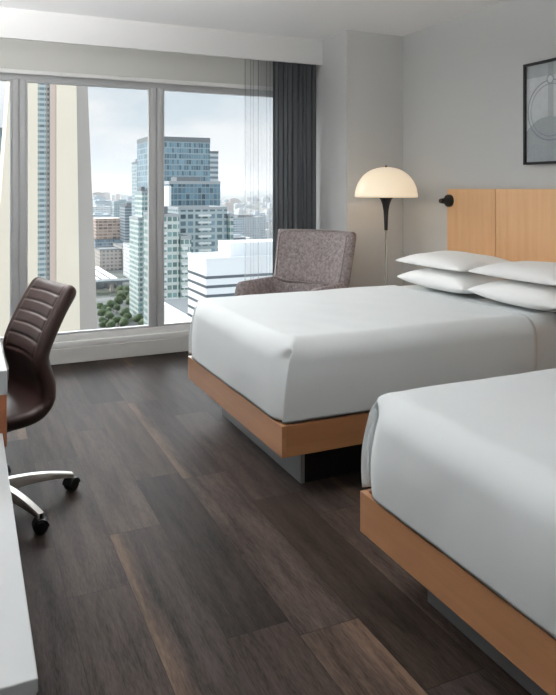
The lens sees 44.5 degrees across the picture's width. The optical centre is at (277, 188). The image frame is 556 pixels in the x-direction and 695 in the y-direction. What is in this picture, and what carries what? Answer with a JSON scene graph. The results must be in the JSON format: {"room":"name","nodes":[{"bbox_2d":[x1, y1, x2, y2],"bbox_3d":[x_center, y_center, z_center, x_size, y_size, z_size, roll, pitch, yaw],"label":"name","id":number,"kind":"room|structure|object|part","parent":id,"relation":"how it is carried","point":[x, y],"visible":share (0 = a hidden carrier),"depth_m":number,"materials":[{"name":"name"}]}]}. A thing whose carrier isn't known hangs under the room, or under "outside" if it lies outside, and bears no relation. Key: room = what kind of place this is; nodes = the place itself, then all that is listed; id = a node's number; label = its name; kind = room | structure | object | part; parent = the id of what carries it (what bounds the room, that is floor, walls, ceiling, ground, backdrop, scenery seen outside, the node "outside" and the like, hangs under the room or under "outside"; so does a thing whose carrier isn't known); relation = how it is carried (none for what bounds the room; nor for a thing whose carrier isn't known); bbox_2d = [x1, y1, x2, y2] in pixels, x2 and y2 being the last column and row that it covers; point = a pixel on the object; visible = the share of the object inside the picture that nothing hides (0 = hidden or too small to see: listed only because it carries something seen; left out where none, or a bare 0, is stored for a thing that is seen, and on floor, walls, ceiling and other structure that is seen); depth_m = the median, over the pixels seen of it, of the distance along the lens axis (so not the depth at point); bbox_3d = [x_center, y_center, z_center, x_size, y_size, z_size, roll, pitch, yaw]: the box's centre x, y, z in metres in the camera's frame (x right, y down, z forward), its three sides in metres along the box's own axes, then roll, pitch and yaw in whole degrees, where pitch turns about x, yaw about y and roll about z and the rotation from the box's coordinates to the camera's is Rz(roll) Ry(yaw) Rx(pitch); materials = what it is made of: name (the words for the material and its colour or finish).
{"room":"hotel room","nodes":[
{"label":"hotel room","id":0,"kind":"room"},
{"bbox_2d":[0,38,272,90],"bbox_3d":[-1.305,-1.081,5.561,3.373,0.428,0.320,0,0,-25],"label":"wall window","id":1,"kind":"structure","parent":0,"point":[14,53],"depth_m":5.46,"materials":[{"name":"white paint"}]},
{"bbox_2d":[0,73,272,353],"bbox_3d":[-1.272,0.178,5.491,3.373,2.107,0.115,0,0,-25],"label":"window","id":2,"kind":"structure","parent":1,"relation":"attached to","point":[156,329],"depth_m":5.46,"materials":[{"name":"grey metal"}]},
{"bbox_3d":[-1.272,1.183,5.491,3.373,0.097,0.115,0,0,-25],"label":"rail","id":3,"kind":"part","parent":2,"relation":"part of","materials":[{"name":"white"}]},
{"bbox_3d":[-1.280,-0.854,5.507,3.373,0.043,0.080,0,0,-25],"label":"head rail","id":4,"kind":"part","parent":2,"relation":"part of","materials":[{"name":"grey"}]},
{"bbox_2d":[0,0,504,39],"bbox_3d":[0.595,-1.370,2.065,4.120,0.150,8.260,0,0,-25],"label":"ceiling","id":5,"kind":"structure","parent":0,"point":[308,19],"depth_m":4.99,"materials":[{"name":"white paint"}]},
{"bbox_2d":[5,351,531,694],"bbox_3d":[0.595,1.410,2.065,4.120,0.120,8.260,0,0,-25],"label":"floor","id":6,"kind":"structure","parent":0,"point":[183,558],"depth_m":2.42,"materials":[{"name":"brown wood"}]},
{"bbox_2d":[0,340,6,446],"bbox_3d":[-1.552,0.974,2.869,0.679,0.752,1.690,0,0,-25],"label":"desk","id":7,"kind":"object","parent":6,"relation":"on","point":[3,369],"visible":1,"depth_m":2.24,"materials":[{"name":"grey laminate"}]},
{"bbox_2d":[0,433,37,694],"bbox_3d":[-0.942,1.075,1.538,0.682,0.550,1.230,0,0,-25],"label":"credenza","id":8,"kind":"object","parent":6,"relation":"on","point":[18,670],"visible":1,"depth_m":1.29,"materials":[{"name":"grey laminate"}]},
{"bbox_2d":[3,277,80,534],"bbox_3d":[-1.167,0.879,2.873,0.673,0.942,0.676,0,0,-40],"label":"office chair","id":9,"kind":"object","parent":6,"relation":"on","point":[33,327],"visible":0.96,"depth_m":2.88,"materials":[{"name":"brown leather"}]},
{"bbox_3d":[-1.049,1.260,2.758,0.302,0.063,0.042,0,0,37],"label":"arm","id":10,"kind":"part","parent":9,"relation":"part of","materials":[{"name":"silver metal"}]},
{"bbox_3d":[-1.221,0.923,2.837,0.479,0.125,0.449,0,0,-40],"label":"seat","id":11,"kind":"part","parent":9,"relation":"part of","materials":[{"name":"brown leather"}]},
{"bbox_3d":[-1.040,0.646,2.989,0.202,0.477,0.444,0,0,-40],"label":"backrest","id":12,"kind":"part","parent":9,"relation":"part of","materials":[{"name":"brown leather"}]},
{"bbox_2d":[32,513,48,529],"bbox_3d":[-0.932,1.296,2.670,0.062,0.048,0.051,0,0,-26],"label":"caster","id":13,"kind":"object","parent":9,"relation":"attached to","point":[40,521],"depth_m":2.66,"materials":[{"name":"black plastic"}]},
{"bbox_3d":[-1.046,1.260,2.965,0.302,0.063,0.042,0,0,-35],"label":"arm","id":14,"kind":"part","parent":9,"relation":"part of","materials":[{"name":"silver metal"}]},
{"bbox_2d":[62,476,80,486],"bbox_3d":[-0.926,1.296,3.049,0.051,0.048,0.062,0,0,26],"label":"caster","id":15,"kind":"object","parent":9,"relation":"attached to","point":[68,481],"depth_m":3.03,"materials":[{"name":"black plastic"}]},
{"bbox_2d":[235,229,355,295],"bbox_3d":[0.147,0.836,5.146,0.754,1.032,0.734,0,0,35],"label":"armchair","id":16,"kind":"object","parent":6,"relation":"on","point":[306,259],"visible":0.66,"depth_m":5.31,"materials":[{"name":"grey fabric"}]},
{"bbox_3d":[0.135,0.922,5.129,0.754,0.455,0.602,0,0,35],"label":"tub arm","id":17,"kind":"part","parent":16,"relation":"part of"},
{"bbox_3d":[0.290,0.537,5.348,0.715,0.428,0.240,0,0,35],"label":"backrest","id":18,"kind":"part","parent":16,"relation":"part of","materials":[{"name":"grey fabric"}]},
{"bbox_2d":[188,285,555,483],"bbox_3d":[0.686,1.010,3.961,2.093,0.681,1.360,0,0,-25],"label":"bed","id":19,"kind":"object","parent":6,"relation":"on","point":[326,447],"visible":0.12,"depth_m":3.20,"materials":[{"name":"brown wood"}]},
{"bbox_3d":[-0.256,1.085,3.531,0.022,0.136,1.360,0,0,-25],"label":"foot rail","id":20,"kind":"part","parent":19,"relation":"part of","materials":[{"name":"brown wood"}]},
{"bbox_3d":[0.974,1.085,3.357,2.071,0.136,0.022,0,0,-25],"label":"rail","id":21,"kind":"part","parent":19,"relation":"part of","materials":[{"name":"brown wood"}]},
{"bbox_2d":[189,285,536,423],"bbox_3d":[0.380,0.830,3.821,1.460,0.350,1.384,0,0,-25],"label":"mattress","id":22,"kind":"object","parent":19,"relation":"on","point":[303,355],"visible":0.98,"depth_m":3.30,"materials":[{"name":"white fabric"}]},
{"bbox_2d":[397,268,510,293],"bbox_3d":[1.177,0.590,4.436,0.500,0.137,0.680,0,0,-25],"label":"pillow","id":23,"kind":"object","parent":19,"relation":"on","point":[434,278],"visible":0.68,"depth_m":4.24,"materials":[{"name":"white fabric"}]},
{"bbox_2d":[395,250,510,271],"bbox_3d":[1.161,0.459,4.434,0.500,0.097,0.680,0,0,-24],"label":"pillow","id":24,"kind":"object","parent":23,"relation":"on","point":[459,261],"visible":0.88,"depth_m":4.26,"materials":[{"name":"white fabric"}]},
{"bbox_2d":[468,279,555,311],"bbox_3d":[1.482,0.590,3.817,0.500,0.137,0.680,0,0,-24],"label":"pillow","id":25,"kind":"object","parent":19,"relation":"on","point":[535,296],"visible":0.86,"depth_m":3.70,"materials":[{"name":"white fabric"}]},
{"bbox_2d":[467,261,555,285],"bbox_3d":[1.489,0.461,3.826,0.500,0.094,0.680,0,0,-25],"label":"pillow","id":26,"kind":"object","parent":25,"relation":"on","point":[539,272],"visible":1,"depth_m":3.73,"materials":[{"name":"white fabric"}]},
{"bbox_2d":[355,165,417,285],"bbox_3d":[0.838,0.581,5.277,0.484,1.538,0.484,0,0,-25],"label":"floor lamp","id":27,"kind":"object","parent":6,"relation":"on","point":[385,183],"visible":0.91,"depth_m":5.12,"materials":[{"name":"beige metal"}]},
{"bbox_3d":[0.838,-0.052,5.277,0.484,0.232,0.484,0,0,-25],"label":"lamp shade","id":28,"kind":"part","parent":27,"relation":"part of","materials":[{"name":"beige"}]},
{"bbox_2d":[360,488,555,694],"bbox_3d":[1.520,1.017,2.114,2.113,0.666,1.360,0,0,-25],"label":"bed","id":29,"kind":"object","parent":6,"relation":"on","point":[519,646],"visible":0.17,"depth_m":1.84,"materials":[{"name":"brown wood"}]},
{"bbox_2d":[361,368,555,638],"bbox_3d":[1.204,0.837,1.970,1.462,0.338,1.388,0,0,-25],"label":"mattress","id":30,"kind":"object","parent":29,"relation":"on","point":[469,467],"visible":1,"depth_m":1.86,"materials":[{"name":"white fabric"}]},
{"bbox_2d":[316,30,402,287],"bbox_3d":[0.611,0.028,6.085,0.547,2.645,0.960,0,0,-25],"label":"wall","id":31,"kind":"structure","parent":0,"point":[359,78],"depth_m":5.67,"materials":[{"name":"grey paint"}]},
{"bbox_2d":[4,337,188,369],"bbox_3d":[-1.309,1.291,5.570,3.373,0.118,0.300,0,0,-25],"label":"trim","id":32,"kind":"structure","parent":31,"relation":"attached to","point":[171,345],"depth_m":5.42,"materials":[{"name":"white paint"}]},
{"bbox_2d":[0,7,321,64],"bbox_3d":[-1.153,-1.188,5.229,3.373,0.215,0.030,0,0,-25],"label":"curtain valance","id":33,"kind":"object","parent":31,"relation":"attached to","point":[20,24],"depth_m":5.29,"materials":[{"name":"white paint"}]},
{"bbox_2d":[403,0,555,285],"bbox_3d":[2.425,0.028,2.957,0.150,2.645,8.160,0,0,-25],"label":"wall","id":34,"kind":"structure","parent":0,"point":[463,75],"depth_m":5.03,"materials":[{"name":"grey paint"}]},
{"bbox_2d":[447,189,555,261],"bbox_3d":[2.093,0.605,3.454,0.040,1.210,3.795,0,0,-25],"label":"headboard","id":35,"kind":"object","parent":34,"relation":"attached to","point":[512,225],"visible":0.44,"depth_m":4.61,"materials":[{"name":"brown wood"}]},
{"bbox_2d":[439,194,453,206],"bbox_3d":[1.263,0.088,5.125,0.079,0.094,0.094,0,0,-25],"label":"reading lamp","id":36,"kind":"object","parent":35,"relation":"attached to","point":[448,200],"visible":1,"depth_m":5.12,"materials":[{"name":"black plastic"}]},
{"bbox_3d":[1.411,0.595,4.944,0.040,1.190,0.519,0,0,-25],"label":"panel","id":37,"kind":"part","parent":35,"relation":"part of","materials":[{"name":"brown wood"}]},
{"bbox_3d":[1.806,0.595,4.080,0.040,1.190,1.371,0,0,-25],"label":"panel","id":38,"kind":"part","parent":35,"relation":"part of","materials":[{"name":"brown wood"}]},
{"bbox_2d":[523,58,555,164],"bbox_3d":[1.825,-0.488,4.048,0.034,0.658,0.950,0,0,-25],"label":"framed picture","id":39,"kind":"object","parent":34,"relation":"attached to","point":[539,78],"visible":1,"depth_m":4.37,"materials":[{"name":"black metal"}]},
{"bbox_3d":[-1.205,-1.286,5.343,3.333,0.018,0.180,0,0,-25],"label":"track","id":40,"kind":"object","parent":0,"visible":0},
{"bbox_2d":[273,61,315,275],"bbox_3d":[0.142,0.028,5.892,0.420,2.605,0.066,0,0,-25],"label":"drape","id":41,"kind":"object","parent":40,"relation":"hanging from","point":[294,84],"visible":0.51,"depth_m":5.88,"materials":[{"name":"grey fabric"}]},
{"label":"outside","id":42,"kind":"structure","parent":0,"visible":0},
{"bbox_2d":[96,193,272,328],"bbox_3d":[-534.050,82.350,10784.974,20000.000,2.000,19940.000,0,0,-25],"label":"ground","id":43,"kind":"structure","parent":42,"point":[103,295],"depth_m":654.64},
{"bbox_2d":[0,127,1,153],"bbox_3d":[-121.881,26.700,287.890,10.100,109.300,25.300,0,0,-25],"label":"glass tower","id":44,"kind":"structure","parent":43,"relation":"on","point":[0,127],"depth_m":278.01,"materials":[{"name":"grey glass"}]},
{"bbox_2d":[0,81,97,336],"bbox_3d":[-42.790,-13.650,121.182,24.464,190.000,16.000,0,0,-25],"label":"building","id":45,"kind":"structure","parent":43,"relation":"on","point":[60,205],"depth_m":115.24,"materials":[{"name":"beige concrete"}]},
{"bbox_3d":[-39.177,-13.650,115.186,0.160,190.000,0.290,0,0,-25],"label":"lift rail","id":46,"kind":"part","parent":45,"relation":"part of","materials":[{"name":"metal"}]},
{"bbox_2d":[92,195,103,199],"bbox_3d":[-459.105,48.537,1735.472,25.245,65.625,30.527,0,0,-25],"label":"building","id":47,"kind":"structure","parent":43,"relation":"on","point":[95,197],"depth_m":1723.07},
{"bbox_2d":[92,192,103,195],"bbox_3d":[-609.508,45.538,2302.077,37.349,71.624,28.160,0,0,-25],"label":"building","id":48,"kind":"structure","parent":43,"relation":"on","point":[95,193],"depth_m":2291.07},
{"bbox_2d":[96,277,103,288],"bbox_3d":[-166.760,78.050,603.849,6.000,6.600,109.000,0,0,-25],"label":"shed","id":49,"kind":"object","parent":43,"relation":"on","point":[101,285],"visible":0.12,"depth_m":555.72,"materials":[{"name":"grey"}]},
{"bbox_2d":[93,212,109,217],"bbox_3d":[-273.019,58.370,1037.020,28.605,45.960,26.130,0,0,-25],"label":"building","id":50,"kind":"structure","parent":43,"relation":"on","point":[95,214],"depth_m":1026.88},
{"bbox_2d":[97,309,105,315],"bbox_3d":[-110.038,77.916,424.961,5.781,6.886,6.135,0,0,-29],"label":"street tree","id":51,"kind":"object","parent":43,"relation":"on","point":[101,312],"visible":0.98,"depth_m":422.98,"materials":[{"name":"green plant"}]},
{"bbox_2d":[93,205,110,216],"bbox_3d":[-288.662,53.506,1106.859,30.923,55.688,17.190,0,0,-25],"label":"building","id":52,"kind":"structure","parent":43,"relation":"on","point":[98,208],"depth_m":1101.42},
{"bbox_2d":[93,199,110,206],"bbox_3d":[-373.800,51.385,1444.601,33.423,59.930,30.148,0,0,-25],"label":"building","id":53,"kind":"structure","parent":43,"relation":"on","point":[105,202],"depth_m":1433.72,"materials":[{"name":"grey concrete"}]},
{"bbox_2d":[95,270,109,287],"bbox_3d":[-159.939,78.050,606.968,6.000,6.600,109.000,0,0,-25],"label":"shed","id":54,"kind":"object","parent":43,"relation":"on","point":[99,275],"visible":0.24,"depth_m":583.11,"materials":[{"name":"grey"}]},
{"bbox_2d":[99,320,106,327],"bbox_3d":[-100.316,78.350,389.876,4.468,6.015,4.412,0,0,8],"label":"street tree","id":55,"kind":"object","parent":43,"relation":"on","point":[102,323],"visible":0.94,"depth_m":388.57,"materials":[{"name":"green plant"}]},
{"bbox_2d":[99,316,107,322],"bbox_3d":[-102.866,78.018,400.136,5.953,6.682,5.610,0,0,-45],"label":"street tree","id":56,"kind":"object","parent":43,"relation":"on","point":[101,318],"visible":0.48,"depth_m":398.13,"materials":[{"name":"green plant"}]},
{"bbox_2d":[93,217,119,246],"bbox_3d":[-197.713,57.350,782.127,31.300,48.000,37.300,0,0,-25],"label":"building","id":57,"kind":"structure","parent":43,"relation":"on","point":[106,229],"depth_m":766.48,"materials":[{"name":"brown"}]},
{"bbox_2d":[104,192,109,199],"bbox_3d":[-995.151,49.442,3937.418,39.792,63.816,24.164,0,0,-25],"label":"building","id":58,"kind":"structure","parent":43,"relation":"on","point":[106,194],"depth_m":3928.77,"materials":[{"name":"grey concrete"}]},
{"bbox_2d":[94,246,120,269],"bbox_3d":[-175.130,70.750,697.887,21.300,21.200,35.300,0,0,-25],"label":"block","id":59,"kind":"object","parent":43,"relation":"on","point":[106,257],"visible":0.87,"depth_m":683.22,"materials":[{"name":"white concrete"}]},
{"bbox_2d":[95,266,121,287],"bbox_3d":[-153.119,78.050,610.088,6.000,6.600,109.000,0,0,-25],"label":"shed","id":60,"kind":"object","parent":43,"relation":"on","point":[100,270],"visible":0.52,"depth_m":603.01,"materials":[{"name":"grey"}]},
{"bbox_2d":[106,312,114,318],"bbox_3d":[-101.239,78.037,411.900,5.954,6.643,4.581,0,0,-35],"label":"street tree","id":61,"kind":"object","parent":43,"relation":"on","point":[109,315],"visible":0.83,"depth_m":409.96,"materials":[{"name":"green plant"}]},
{"bbox_2d":[106,319,115,327],"bbox_3d":[-94.251,77.492,382.594,5.676,7.736,5.747,0,0,29],"label":"street tree","id":62,"kind":"object","parent":43,"relation":"on","point":[111,323],"visible":0.87,"depth_m":380.78,"materials":[{"name":"green plant"}]},
{"bbox_2d":[107,299,116,311],"bbox_3d":[-109.699,77.220,450.636,7.378,8.281,6.953,0,0,-4],"label":"street tree","id":63,"kind":"object","parent":43,"relation":"on","point":[110,303],"visible":0.85,"depth_m":448.50,"materials":[{"name":"green plant"}]},
{"bbox_3d":[-109.870,76.073,450.430,6.752,5.989,6.871,0,0,35],"label":"crown","id":64,"kind":"part","parent":63,"relation":"part of","materials":[{"name":"green plant"}]},
{"bbox_2d":[96,278,129,291],"bbox_3d":[-132.394,76.350,541.933,120.000,10.000,14.200,0,0,-25],"label":"viaduct","id":65,"kind":"object","parent":43,"relation":"on","point":[115,280],"visible":0.18,"depth_m":538.23,"materials":[{"name":"grey concrete"}]},
{"bbox_2d":[112,316,120,326],"bbox_3d":[-93.471,77.776,396.123,6.423,7.166,4.942,0,0,-8],"label":"street tree","id":66,"kind":"object","parent":43,"relation":"on","point":[116,319],"visible":0.68,"depth_m":394.45,"materials":[{"name":"green plant"}]},
{"bbox_3d":[-93.471,76.817,396.123,6.423,5.247,4.942,0,0,-8],"label":"crown","id":67,"kind":"part","parent":66,"relation":"part of","materials":[{"name":"green plant"}]},
{"bbox_2d":[113,304,120,310],"bbox_3d":[-105.185,78.254,444.300,4.612,6.209,4.555,0,0,31],"label":"street tree","id":68,"kind":"object","parent":43,"relation":"on","point":[117,307],"visible":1,"depth_m":443.06,"materials":[{"name":"green plant"}]},
{"bbox_2d":[113,242,122,269],"bbox_3d":[-159.028,69.250,708.001,15.600,24.200,50.300,0,0,-25],"label":"block","id":69,"kind":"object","parent":43,"relation":"on","point":[117,244],"visible":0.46,"depth_m":688.24,"materials":[{"name":"grey concrete"}]},
{"bbox_2d":[114,296,122,304],"bbox_3d":[-108.910,77.198,464.058,6.108,8.326,6.186,0,0,-40],"label":"street tree","id":70,"kind":"object","parent":43,"relation":"on","point":[119,300],"visible":0.9,"depth_m":462.06,"materials":[{"name":"green plant"}]},
{"bbox_2d":[115,194,121,200],"bbox_3d":[-868.084,53.844,3705.734,37.473,55.012,16.412,0,0,-25],"label":"building","id":71,"kind":"structure","parent":43,"relation":"on","point":[117,196],"depth_m":3695.25,"materials":[{"name":"grey concrete"}]},
{"bbox_2d":[116,292,126,303],"bbox_3d":[-110.999,77.180,482.931,7.493,8.361,5.766,0,0,-7],"label":"street tree","id":72,"kind":"object","parent":43,"relation":"on","point":[122,294],"visible":0.86,"depth_m":481.53,"materials":[{"name":"green plant"}]},
{"bbox_3d":[-110.999,76.061,482.931,7.493,6.122,5.766,0,0,-7],"label":"crown","id":73,"kind":"part","parent":72,"relation":"part of","materials":[{"name":"green plant"}]},
{"bbox_2d":[113,199,131,217],"bbox_3d":[-278.397,50.024,1218.805,32.712,62.651,14.688,0,0,-25],"label":"building","id":74,"kind":"structure","parent":43,"relation":"on","point":[116,204],"depth_m":1209.08,"materials":[{"name":"grey glass"}]},
{"bbox_2d":[119,317,128,326],"bbox_3d":[-87.927,77.286,387.625,5.620,8.150,7.304,0,0,-13],"label":"street tree","id":75,"kind":"object","parent":43,"relation":"on","point":[123,322],"visible":0.97,"depth_m":385.22,"materials":[{"name":"green plant"}]},
{"bbox_2d":[120,308,129,315],"bbox_3d":[-94.354,77.459,419.445,6.551,7.803,6.951,0,0,-27],"label":"street tree","id":76,"kind":"object","parent":43,"relation":"on","point":[123,311],"visible":0.51,"depth_m":418.20,"materials":[{"name":"green plant"}]},
{"bbox_2d":[120,203,131,241],"bbox_3d":[-165.292,48.350,755.718,15.300,66.000,28.300,0,0,-25],"label":"office block","id":77,"kind":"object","parent":43,"relation":"on","point":[125,210],"visible":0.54,"depth_m":743.08,"materials":[{"name":"grey glass"}]},
{"bbox_2d":[123,242,129,277],"bbox_3d":[-136.109,65.750,632.162,10.000,31.200,27.300,0,0,-25],"label":"block","id":78,"kind":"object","parent":43,"relation":"on","point":[126,245],"visible":0.46,"depth_m":629.56,"materials":[{"name":"grey"}]},
{"bbox_2d":[123,286,129,291],"bbox_3d":[-115.210,77.430,515.259,5.420,7.860,7.045,0,0,22],"label":"street tree","id":79,"kind":"object","parent":43,"relation":"on","point":[125,288],"visible":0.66,"depth_m":513.84,"materials":[{"name":"green plant"}]},
{"bbox_2d":[122,313,131,318],"bbox_3d":[-91.348,78.047,410.681,5.937,6.624,4.568,0,0,25],"label":"street tree","id":80,"kind":"object","parent":43,"relation":"on","point":[126,315],"visible":0.75,"depth_m":409.26,"materials":[{"name":"green plant"}]},
{"bbox_2d":[131,159,136,215],"bbox_3d":[-121.213,27.600,593.341,8.800,107.500,20.300,0,0,-25],"label":"tower","id":81,"kind":"structure","parent":43,"relation":"on","point":[134,164],"depth_m":593.01,"materials":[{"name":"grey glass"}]},
{"bbox_2d":[129,216,143,316],"bbox_3d":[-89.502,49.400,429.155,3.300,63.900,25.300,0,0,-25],"label":"condominium tower","id":82,"kind":"structure","parent":43,"relation":"on","point":[136,223],"depth_m":421.74,"materials":[{"name":"grey"}]},
{"bbox_2d":[133,314,142,324],"bbox_3d":[-82.530,77.524,403.013,6.441,7.672,6.835,0,0,9],"label":"street tree","id":83,"kind":"object","parent":43,"relation":"on","point":[138,317],"visible":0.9,"depth_m":400.57,"materials":[{"name":"green plant"}]},
{"bbox_2d":[135,187,147,313],"bbox_3d":[-86.677,39.950,433.196,4.800,82.800,20.300,0,0,-25],"label":"condominium tower","id":84,"kind":"structure","parent":43,"relation":"on","point":[141,196],"depth_m":424.53,"materials":[{"name":"grey"}]},
{"bbox_2d":[143,206,179,324],"bbox_3d":[-49.446,44.350,287.837,8.800,74.000,27.650,0,0,-25],"label":"apartment tower","id":85,"kind":"structure","parent":43,"relation":"on","point":[171,220],"depth_m":277.60,"materials":[{"name":"grey"}]},
{"bbox_2d":[164,206,167,213],"bbox_3d":[-50.364,9.250,289.589,4.037,3.800,10.400,0,0,-25],"label":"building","id":86,"kind":"structure","parent":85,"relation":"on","point":[165,207],"depth_m":285.50,"materials":[{"name":"grey"}]},
{"bbox_2d":[137,136,209,190],"bbox_3d":[-69.426,23.600,449.333,39.800,115.500,35.300,0,0,-25],"label":"office tower","id":87,"kind":"structure","parent":43,"relation":"on","point":[183,156],"depth_m":435.87,"materials":[{"name":"blue glass"}]},
{"bbox_2d":[164,298,187,322],"bbox_3d":[-24.506,61.150,235.108,23.000,40.400,49.000,0,0,-25],"label":"podium","id":88,"kind":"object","parent":43,"relation":"on","point":[175,310],"visible":0.1,"depth_m":236.98,"materials":[{"name":"white concrete"}]},
{"bbox_2d":[92,188,272,192],"bbox_3d":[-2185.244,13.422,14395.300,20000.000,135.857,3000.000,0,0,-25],"label":"ridge","id":89,"kind":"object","parent":43,"relation":"on","point":[102,190],"visible":0.12,"depth_m":8883.94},
{"bbox_2d":[179,233,191,297],"bbox_3d":[-41.735,50.250,286.965,4.500,62.200,23.650,0,0,-25],"label":"apartment tower","id":90,"kind":"structure","parent":43,"relation":"on","point":[184,240],"depth_m":277.46,"materials":[{"name":"grey"}]},
{"bbox_2d":[164,177,220,205],"bbox_3d":[-50.586,37.350,377.485,29.300,88.000,31.650,0,0,-25],"label":"glass tower","id":91,"kind":"structure","parent":43,"relation":"on","point":[180,191],"depth_m":364.63,"materials":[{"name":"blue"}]},
{"bbox_2d":[171,177,200,180],"bbox_3d":[-51.587,-4.750,379.418,13.538,3.800,12.000,0,0,-25],"label":"plant","id":92,"kind":"object","parent":91,"relation":"on","point":[172,178],"depth_m":374.24,"materials":[{"name":"grey"}]},
{"bbox_2d":[168,205,226,252],"bbox_3d":[-38.368,44.650,314.346,23.000,73.400,26.650,0,0,-25],"label":"tower","id":93,"kind":"structure","parent":43,"relation":"on","point":[206,224],"depth_m":303.47,"materials":[{"name":"grey glass"}]},
{"bbox_2d":[210,151,218,180],"bbox_3d":[-49.214,27.750,473.422,8.600,107.200,22.300,0,0,-25],"label":"striped tower","id":94,"kind":"structure","parent":43,"relation":"on","point":[213,154],"depth_m":463.87,"materials":[{"name":"grey"}]},
{"bbox_2d":[222,202,233,211],"bbox_3d":[-179.534,64.168,2420.775,34.161,34.364,31.178,0,0,-25],"label":"building","id":95,"kind":"structure","parent":43,"relation":"on","point":[230,206],"depth_m":2408.66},
{"bbox_2d":[187,239,272,320],"bbox_3d":[-0.193,45.900,138.189,34.200,70.900,11.700,0,0,-25],"label":"building","id":96,"kind":"structure","parent":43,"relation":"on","point":[210,274],"depth_m":129.98,"materials":[{"name":"white concrete"}]},
{"bbox_2d":[227,213,233,239],"bbox_3d":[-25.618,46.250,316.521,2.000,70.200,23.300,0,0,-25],"label":"apartment tower","id":97,"kind":"structure","parent":43,"relation":"on","point":[230,216],"depth_m":306.23,"materials":[{"name":"grey"}]},
{"bbox_2d":[229,198,238,202],"bbox_3d":[-206.810,61.851,3188.687,43.898,38.998,17.976,0,0,-25],"label":"building","id":98,"kind":"structure","parent":43,"relation":"on","point":[232,200],"depth_m":3180.07,"materials":[{"name":"grey concrete"}]},
{"bbox_2d":[234,203,243,208],"bbox_3d":[-150.388,67.199,2565.951,36.890,28.302,31.681,0,0,-25],"label":"building","id":99,"kind":"structure","parent":43,"relation":"on","point":[236,205],"depth_m":2551.51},
{"bbox_2d":[234,208,245,214],"bbox_3d":[-104.346,67.219,1875.688,21.726,28.262,32.463,0,0,-25],"label":"building","id":100,"kind":"structure","parent":43,"relation":"on","point":[237,211],"depth_m":1863.77,"materials":[{"name":"white concrete"}]},
{"bbox_2d":[233,236,248,239],"bbox_3d":[-34.397,60.350,556.073,28.300,42.000,40.300,0,0,-25],"label":"building","id":101,"kind":"structure","parent":43,"relation":"on","point":[234,237],"depth_m":551.67,"materials":[{"name":"grey"}]},
{"bbox_2d":[233,214,265,238],"bbox_3d":[-48.894,59.350,989.292,50.300,44.000,40.300,0,0,-25],"label":"building","id":102,"kind":"structure","parent":43,"relation":"on","point":[254,227],"depth_m":972.95,"materials":[{"name":"grey"}]},
{"bbox_2d":[234,214,252,216],"bbox_3d":[-50.294,39.250,990.851,23.750,3.800,16.000,0,0,-25],"label":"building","id":103,"kind":"structure","parent":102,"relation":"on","point":[239,215],"depth_m":985.62,"materials":[{"name":"grey"}]},
{"bbox_2d":[249,211,264,214],"bbox_3d":[-39.702,61.035,1265.632,22.099,40.630,26.294,0,0,-25],"label":"building","id":104,"kind":"structure","parent":43,"relation":"on","point":[251,213],"depth_m":1260.93,"materials":[{"name":"white concrete"}]},
{"bbox_2d":[253,213,265,216],"bbox_3d":[-36.553,62.267,1219.323,26.112,38.166,18.032,0,0,-25],"label":"building","id":105,"kind":"structure","parent":43,"relation":"on","point":[254,214],"depth_m":1215.00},
{"bbox_2d":[261,197,267,202],"bbox_3d":[-80.274,65.200,3991.213,33.525,32.300,33.782,0,0,-25],"label":"building","id":106,"kind":"structure","parent":43,"relation":"on","point":[263,199],"depth_m":3976.05,"materials":[{"name":"grey concrete"}]},
{"bbox_2d":[262,209,272,219],"bbox_3d":[-25.456,66.668,1774.613,19.757,29.365,31.977,0,0,-25],"label":"building","id":107,"kind":"structure","parent":43,"relation":"on","point":[268,212],"depth_m":1760.49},
{"bbox_2d":[266,229,269,238],"bbox_3d":[-30.161,71.800,1094.820,23.495,19.100,31.634,0,0,-25],"label":"building","id":108,"kind":"structure","parent":43,"relation":"on","point":[267,231],"depth_m":1084.34,"materials":[{"name":"white concrete"}]},
{"bbox_2d":[266,221,269,229],"bbox_3d":[-28.757,70.078,1306.083,21.181,22.544,19.085,0,0,-25],"label":"building","id":109,"kind":"structure","parent":43,"relation":"on","point":[267,222],"depth_m":1300.33,"materials":[{"name":"white concrete"}]},
{"bbox_2d":[267,202,272,208],"bbox_3d":[-21.586,62.724,2281.832,23.010,37.252,18.545,0,0,-25],"label":"building","id":110,"kind":"structure","parent":43,"relation":"on","point":[270,204],"depth_m":2273.24,"materials":[{"name":"grey concrete"}]}
]}

